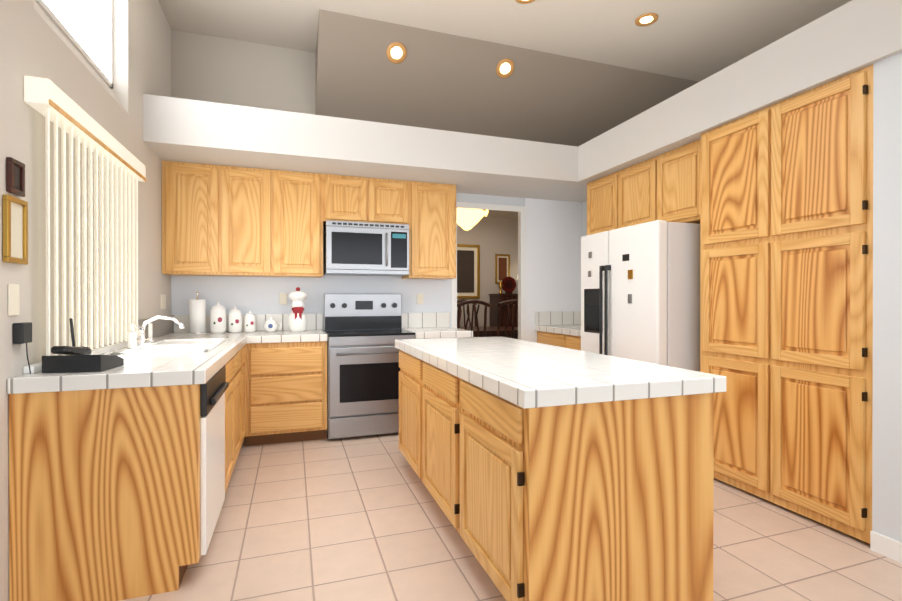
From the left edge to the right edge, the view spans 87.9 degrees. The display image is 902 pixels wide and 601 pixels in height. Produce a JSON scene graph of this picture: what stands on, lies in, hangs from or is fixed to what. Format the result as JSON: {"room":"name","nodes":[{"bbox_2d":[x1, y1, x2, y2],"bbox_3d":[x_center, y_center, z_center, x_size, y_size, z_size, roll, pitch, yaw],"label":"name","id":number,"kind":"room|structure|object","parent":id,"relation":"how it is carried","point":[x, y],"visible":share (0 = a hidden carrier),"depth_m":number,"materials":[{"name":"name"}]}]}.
{"room":"kitchen","nodes":[
{"label":"kitchen","id":0,"kind":"room"},
{"bbox_2d":[0,0,170,600],"bbox_3d":[-2.185,-0.596,2.889,0.250,3.600,2.570,0,0,-19],"label":"wall","id":1,"kind":"structure","parent":0,"point":[32,44],"depth_m":2.15,"materials":[{"name":"beige paint"}]},
{"bbox_2d":[8,284,19,315],"bbox_3d":[-1.678,-0.003,1.796,0.006,0.120,0.070,0,0,-19],"label":"switch plate","id":2,"kind":"object","parent":1,"relation":"attached to","point":[13,301],"visible":1,"depth_m":1.79,"materials":[{"name":"beige plastic"}]},
{"bbox_2d":[3,194,27,264],"bbox_3d":[-1.671,-0.268,1.797,0.018,0.250,0.140,0,0,-19],"label":"picture frame","id":3,"kind":"object","parent":1,"relation":"attached to","point":[15,229],"visible":0.98,"depth_m":1.79,"materials":[{"name":"brown"}]},
{"bbox_2d":[6,157,24,196],"bbox_3d":[-1.672,-0.473,1.799,0.018,0.130,0.095,0,0,-19],"label":"picture frame","id":4,"kind":"object","parent":1,"relation":"attached to","point":[15,177],"visible":1,"depth_m":1.79,"materials":[{"name":"brown wood"}]},
{"bbox_2d":[13,322,31,373],"bbox_3d":[-1.667,0.187,1.832,0.051,0.201,0.070,0,0,-19],"label":"adapter","id":5,"kind":"object","parent":1,"relation":"attached to","point":[22,332],"visible":0.98,"depth_m":1.80,"materials":[{"name":"black plastic"}]},
{"bbox_2d":[35,0,112,87],"bbox_3d":[-2.016,-1.835,2.473,0.025,0.920,1.180,0,0,-19],"label":"clerestory window","id":6,"kind":"structure","parent":1,"relation":"in","point":[85,27],"depth_m":2.72,"materials":[{"name":"white glass"}]},
{"bbox_2d":[34,0,127,113],"bbox_3d":[-1.981,-1.295,2.486,0.120,0.160,1.180,0,0,-19],"label":"sill","id":7,"kind":"structure","parent":1,"relation":"attached to","point":[56,30],"depth_m":2.40,"materials":[{"name":"beige paint"}]},
{"bbox_2d":[24,76,145,181],"bbox_3d":[-1.874,-0.848,2.503,0.086,0.105,1.320,0,0,-19],"label":"valance","id":8,"kind":"object","parent":1,"relation":"attached to","point":[42,95],"visible":0.9,"depth_m":2.15,"materials":[{"name":"white plastic"}]},
{"bbox_2d":[45,108,137,355],"bbox_3d":[-1.869,-0.273,2.501,0.045,1.036,1.237,0,0,-19],"label":"vertical blinds","id":9,"kind":"object","parent":1,"relation":"attached to","point":[118,264],"visible":0.9,"depth_m":2.43,"materials":[{"name":"white plastic"}]},
{"bbox_2d":[160,294,165,308],"bbox_3d":[-2.380,0.011,3.870,0.006,0.120,0.150,0,0,-19],"label":"electrical outlet plate","id":10,"kind":"object","parent":1,"relation":"attached to","point":[162,301],"visible":1,"depth_m":3.84,"materials":[{"name":"beige plastic"}]},
{"bbox_2d":[171,29,581,342],"bbox_3d":[-0.016,-0.603,5.059,5.750,3.600,0.150,0,0,-19],"label":"wall","id":11,"kind":"structure","parent":0,"point":[207,68],"depth_m":4.48,"materials":[{"name":"white paint"}]},
{"bbox_2d":[162,161,229,275],"bbox_3d":[-2.181,-0.684,4.061,0.502,0.928,0.347,0,0,-19],"label":"upper cabinet","id":12,"kind":"object","parent":11,"relation":"attached to","point":[222,220],"depth_m":3.90,"materials":[{"name":"brown wood"}]},
{"bbox_2d":[230,166,281,276],"bbox_3d":[-1.815,-0.684,4.185,0.556,0.928,0.347,0,0,-19],"label":"upper cabinet","id":13,"kind":"object","parent":11,"relation":"attached to","point":[255,193],"depth_m":4.05,"materials":[{"name":"brown wood"}]},
{"bbox_2d":[279,293,286,304],"bbox_3d":[-1.591,-0.016,4.444,0.070,0.110,0.007,0,0,-19],"label":"outlet","id":14,"kind":"object","parent":11,"relation":"attached to","point":[282,298],"visible":1,"depth_m":4.44,"materials":[{"name":"beige plastic"}]},
{"bbox_2d":[282,170,325,277],"bbox_3d":[-1.447,-0.685,4.310,0.502,0.928,0.347,0,0,-19],"label":"upper cabinet","id":15,"kind":"object","parent":11,"relation":"attached to","point":[303,193],"depth_m":4.17,"materials":[{"name":"brown wood"}]},
{"bbox_2d":[326,174,377,222],"bbox_3d":[-0.991,-0.935,4.463,0.462,0.428,0.347,0,0,-19],"label":"upper cabinet","id":16,"kind":"object","parent":11,"relation":"attached to","point":[348,198],"depth_m":4.31,"materials":[{"name":"brown wood"}]},
{"bbox_2d":[323,220,408,275],"bbox_3d":[-0.812,-0.481,4.463,0.756,0.470,0.463,0,0,-19],"label":"microwave","id":17,"kind":"object","parent":16,"relation":"attached to","point":[350,248],"visible":1,"depth_m":4.28,"materials":[{"name":"silver metal"}]},
{"bbox_2d":[143,94,586,201],"bbox_3d":[0.258,-1.322,4.638,5.500,0.340,0.820,0,0,-19],"label":"soffit","id":18,"kind":"structure","parent":11,"relation":"attached to","point":[190,131],"depth_m":3.92,"materials":[{"name":"white paint"}]},
{"bbox_2d":[378,178,409,224],"bbox_3d":[-0.671,-0.936,4.571,0.462,0.428,0.347,0,0,-19],"label":"upper cabinet","id":19,"kind":"object","parent":11,"relation":"attached to","point":[393,195],"depth_m":4.44,"materials":[{"name":"brown wood"}]},
{"bbox_2d":[417,294,422,303],"bbox_3d":[-0.322,-0.017,4.873,0.070,0.110,0.007,0,0,-19],"label":"outlet","id":20,"kind":"object","parent":11,"relation":"attached to","point":[419,298],"visible":1,"depth_m":4.87,"materials":[{"name":"beige plastic"}]},
{"bbox_2d":[402,181,455,279],"bbox_3d":[-0.225,-0.686,4.723,0.480,0.928,0.347,0,0,-19],"label":"upper cabinet","id":21,"kind":"object","parent":11,"relation":"attached to","point":[432,227],"depth_m":4.56,"materials":[{"name":"brown wood"}]},
{"bbox_2d":[451,202,525,340],"bbox_3d":[0.398,0.072,5.195,0.880,2.250,0.162,0,0,-19],"label":"trim","id":22,"kind":"structure","parent":11,"relation":"attached to","point":[521,210],"depth_m":5.24,"materials":[{"name":"white wood"}]},
{"bbox_2d":[870,531,901,562],"bbox_3d":[-1.866,1.160,2.560,8.340,0.090,3.408,0,0,-19],"label":"baseboard","id":23,"kind":"structure","parent":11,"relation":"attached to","point":[888,547],"depth_m":2.20,"materials":[{"name":"white wood"}]},
{"bbox_2d":[457,217,517,326],"bbox_3d":[0.113,-0.189,8.657,4.800,2.750,0.120,0,0,-19],"label":"wall","id":24,"kind":"structure","parent":0,"point":[491,236],"depth_m":8.80,"materials":[{"name":"grey paint"}]},
{"bbox_2d":[457,244,479,298],"bbox_3d":[0.270,-0.534,8.627,0.560,1.000,0.030,0,0,-19],"label":"framed picture","id":25,"kind":"object","parent":24,"relation":"attached to","point":[468,271],"visible":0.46,"depth_m":8.65,"materials":[{"name":"gold metal"}]},
{"bbox_2d":[495,254,509,283],"bbox_3d":[0.980,-0.595,8.868,0.300,0.560,0.030,0,0,-19],"label":"framed picture","id":26,"kind":"object","parent":24,"relation":"attached to","point":[502,266],"visible":0.79,"depth_m":8.86,"materials":[{"name":"gold metal"}]},
{"bbox_2d":[482,209,517,218],"bbox_3d":[0.649,-1.609,7.066,4.800,0.100,3.230,0,0,-19],"label":"ceiling","id":27,"kind":"structure","parent":0,"point":[502,214],"depth_m":8.51,"materials":[{"name":"beige paint"}]},
{"bbox_2d":[457,208,487,229],"bbox_3d":[0.234,-1.294,6.889,0.641,0.530,0.614,0,0,-19],"label":"chandelier","id":28,"kind":"object","parent":27,"relation":"hanging from","point":[468,219],"visible":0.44,"depth_m":6.73,"materials":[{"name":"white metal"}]},
{"bbox_2d":[158,0,851,81],"bbox_3d":[0.237,-2.439,0.484,11.000,0.100,8.970,0,0,-19],"label":"ceiling","id":29,"kind":"structure","parent":0,"point":[697,40],"depth_m":4.05,"materials":[{"name":"beige paint"}]},
{"bbox_2d":[515,0,534,3],"bbox_3d":[0.591,-2.394,3.681,0.184,0.007,0.184,0,0,-19],"label":"recessed light","id":30,"kind":"object","parent":29,"relation":"in","point":[524,1],"visible":1,"depth_m":3.74,"materials":[{"name":"brown"}]},
{"bbox_2d":[635,13,657,25],"bbox_3d":[1.668,-2.395,3.993,0.184,0.007,0.184,0,0,-19],"label":"recessed light","id":31,"kind":"object","parent":29,"relation":"in","point":[646,19],"visible":1,"depth_m":3.99,"materials":[{"name":"brown"}]},
{"bbox_2d":[315,9,697,146],"bbox_3d":[0.824,-2.067,4.880,4.270,0.670,0.720,0,0,-19],"label":"ceiling","id":32,"kind":"structure","parent":0,"point":[442,81],"depth_m":4.63,"materials":[{"name":"beige paint"}]},
{"bbox_2d":[386,42,406,63],"bbox_3d":[-0.492,-2.239,4.230,0.184,0.130,0.139,0,0,-19],"label":"recessed light","id":33,"kind":"object","parent":32,"relation":"in","point":[396,52],"visible":1,"depth_m":4.23,"materials":[{"name":"brown"}]},
{"bbox_2d":[496,58,513,77],"bbox_3d":[0.528,-2.258,4.554,0.184,0.130,0.139,0,0,-19],"label":"recessed light","id":34,"kind":"object","parent":32,"relation":"in","point":[504,68],"visible":1,"depth_m":4.55,"materials":[{"name":"brown"}]},
{"bbox_2d":[120,433,901,600],"bbox_3d":[-0.409,1.235,2.404,11.000,0.060,13.000,0,0,-19],"label":"floor","id":35,"kind":"structure","parent":0,"point":[361,518],"depth_m":2.30,"materials":[{"name":"tile"}]},
{"bbox_2d":[7,314,326,600],"bbox_3d":[-1.457,0.648,3.159,1.294,1.110,2.527,0,0,-19],"label":"base cabinet","id":36,"kind":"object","parent":35,"relation":"on","point":[119,478],"depth_m":1.91,"materials":[{"name":"brown wood"}]},
{"bbox_2d":[42,318,123,372],"bbox_3d":[-1.560,0.185,1.994,0.226,0.212,0.216,0,0,-11],"label":"phone","id":37,"kind":"object","parent":36,"relation":"on","point":[73,358],"visible":1,"depth_m":1.90,"materials":[{"name":"black plastic"}]},
{"bbox_2d":[187,292,206,333],"bbox_3d":[-2.187,0.105,4.036,0.150,0.358,0.150,0,0,-19],"label":"paper towel","id":38,"kind":"object","parent":36,"relation":"on","point":[197,316],"visible":1,"depth_m":3.99,"materials":[{"name":"white paper"}]},
{"bbox_2d":[210,302,225,332],"bbox_3d":[-2.042,0.148,4.106,0.130,0.271,0.130,0,0,-19],"label":"canister","id":39,"kind":"object","parent":36,"relation":"on","point":[218,318],"visible":1,"depth_m":4.05,"materials":[{"name":"white ceramic"}]},
{"bbox_2d":[228,306,241,332],"bbox_3d":[-1.917,0.168,4.159,0.112,0.231,0.112,0,0,-19],"label":"medium canister","id":40,"kind":"object","parent":36,"relation":"on","point":[235,321],"visible":1,"depth_m":4.12,"materials":[{"name":"white ceramic"}]},
{"bbox_2d":[244,311,255,331],"bbox_3d":[-1.807,0.188,4.207,0.096,0.191,0.096,0,0,-19],"label":"canister","id":41,"kind":"object","parent":36,"relation":"on","point":[249,321],"visible":1,"depth_m":4.17,"materials":[{"name":"white ceramic"}]},
{"bbox_2d":[263,318,281,331],"bbox_3d":[-1.616,0.218,4.240,0.156,0.130,0.124,0,0,-19],"label":"sugar bowl","id":42,"kind":"object","parent":36,"relation":"on","point":[270,325],"visible":1,"depth_m":4.20,"materials":[{"name":"white ceramic"}]},
{"bbox_2d":[288,287,307,331],"bbox_3d":[-1.399,0.081,4.282,0.170,0.405,0.170,0,0,-19],"label":"cookie jar","id":43,"kind":"object","parent":36,"relation":"on","point":[297,317],"visible":1,"depth_m":4.22,"materials":[{"name":"white ceramic"}]},
{"bbox_2d":[324,294,414,438],"bbox_3d":[-0.770,0.567,4.342,0.750,1.265,0.693,0,0,-19],"label":"range","id":44,"kind":"object","parent":35,"relation":"on","point":[363,332],"visible":0.85,"depth_m":4.08,"materials":[{"name":"silver metal"}]},
{"bbox_2d":[402,312,472,338],"bbox_3d":[-0.158,0.663,4.597,0.557,1.070,0.637,0,0,-19],"label":"countertop","id":45,"kind":"structure","parent":35,"relation":"on","point":[427,325],"depth_m":4.82,"materials":[{"name":"white tile"}]},
{"bbox_2d":[397,348,716,600],"bbox_3d":[0.314,0.778,2.619,0.823,0.855,1.972,0,0,-19],"label":"kitchen island","id":46,"kind":"object","parent":35,"relation":"on","point":[544,472],"depth_m":1.72,"materials":[{"name":"brown wood"}]},
{"bbox_2d":[395,336,725,411],"bbox_3d":[0.323,0.320,2.625,0.870,0.061,2.036,0,0,-19],"label":"island countertop","id":47,"kind":"structure","parent":46,"relation":"on","point":[525,374],"depth_m":1.90,"materials":[{"name":"white tile"}]},
{"bbox_2d":[535,311,580,349],"bbox_3d":[1.434,0.663,4.845,0.617,1.070,1.187,0,0,-19],"label":"countertop","id":48,"kind":"structure","parent":35,"relation":"on","point":[559,328],"depth_m":5.14,"materials":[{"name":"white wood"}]},
{"bbox_2d":[581,220,699,371],"bbox_3d":[1.650,0.311,3.784,0.887,1.740,0.920,0,0,-19],"label":"fridge","id":49,"kind":"object","parent":35,"relation":"on","point":[640,292],"visible":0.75,"depth_m":3.34,"materials":[{"name":"white metal"}]},
{"bbox_2d":[700,65,872,543],"bbox_3d":[2.134,0.020,2.831,0.580,2.328,1.013,0,0,-19],"label":"pantry cabinet","id":50,"kind":"object","parent":35,"relation":"on","point":[786,281],"visible":0.88,"depth_m":2.60,"materials":[{"name":"brown wood"}]},
{"bbox_2d":[582,201,586,235],"bbox_3d":[3.027,0.033,1.356,0.160,2.350,8.820,0,0,-19],"label":"wall","id":51,"kind":"structure","parent":0,"point":[584,218],"depth_m":5.45,"materials":[{"name":"white paint"}]},
{"bbox_2d":[587,139,700,234],"bbox_3d":[1.782,-0.864,4.000,0.497,0.568,1.428,0,0,-19],"label":"upper cabinet","id":52,"kind":"object","parent":51,"relation":"attached to","point":[666,186],"visible":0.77,"depth_m":3.76,"materials":[{"name":"brown wood"}]},
{"bbox_2d":[872,52,901,542],"bbox_3d":[2.334,0.030,2.275,0.565,2.350,0.165,0,0,-19],"label":"wall","id":53,"kind":"structure","parent":0,"point":[887,330],"depth_m":2.21,"materials":[{"name":"grey paint"}]},
{"bbox_3d":[0.650,1.185,7.074,4.800,0.012,3.230,0,0,-19],"label":"floor","id":54,"kind":"structure","parent":0,"visible":0},
{"bbox_2d":[457,299,476,326],"bbox_3d":[0.296,0.577,7.961,0.495,1.200,0.521,0,0,-19],"label":"dining chair","id":55,"kind":"object","parent":54,"relation":"on","point":[462,300],"visible":0.17,"depth_m":8.16,"materials":[{"name":"brown wood"}]},
{"bbox_2d":[457,299,489,336],"bbox_3d":[0.186,0.583,6.277,0.495,1.200,0.521,0,0,-27],"label":"dining chair","id":56,"kind":"object","parent":54,"relation":"on","point":[478,302],"visible":0.29,"depth_m":6.08,"materials":[{"name":"brown wood"}]},
{"bbox_2d":[459,326,517,337],"bbox_3d":[0.265,0.805,7.117,1.800,0.748,1.000,0,0,-19],"label":"dining table","id":57,"kind":"object","parent":54,"relation":"on","point":[491,331],"visible":0.04,"depth_m":6.84,"materials":[{"name":"brown wood"}]},
{"bbox_2d":[489,294,517,338],"bbox_3d":[1.195,0.525,8.689,0.870,1.298,0.497,0,0,-19],"label":"sideboard","id":58,"kind":"object","parent":54,"relation":"on","point":[495,299],"visible":0.23,"depth_m":8.43,"materials":[{"name":"brown wood"}]},
{"bbox_2d":[499,281,502,293],"bbox_3d":[0.913,-0.245,8.600,0.070,0.240,0.070,0,0,-19],"label":"figurine","id":59,"kind":"object","parent":58,"relation":"on","point":[500,286],"visible":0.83,"depth_m":8.58,"materials":[{"name":"gold metal"}]},
{"bbox_2d":[502,277,515,293],"bbox_3d":[1.073,-0.285,8.718,0.300,0.320,0.080,0,0,-19],"label":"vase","id":60,"kind":"object","parent":58,"relation":"on","point":[509,285],"visible":0.94,"depth_m":8.70,"materials":[{"name":"red ceramic"}]},
{"bbox_2d":[496,299,517,338],"bbox_3d":[0.792,0.582,6.482,0.495,1.200,0.521,0,0,-13],"label":"dining chair","id":61,"kind":"object","parent":54,"relation":"on","point":[500,304],"visible":0.17,"depth_m":6.24,"materials":[{"name":"brown wood"}]},
{"bbox_3d":[4.197,-1.768,1.826,0.160,1.250,8.970,0,0,-19],"label":"wall","id":62,"kind":"structure","parent":0,"visible":0},
{"bbox_2d":[578,0,901,182],"bbox_3d":[3.396,-1.311,1.044,1.860,0.340,8.000,0,0,-19],"label":"soffit","id":63,"kind":"structure","parent":62,"relation":"attached to","point":[852,36],"depth_m":2.78,"materials":[{"name":"white paint"}]}
]}

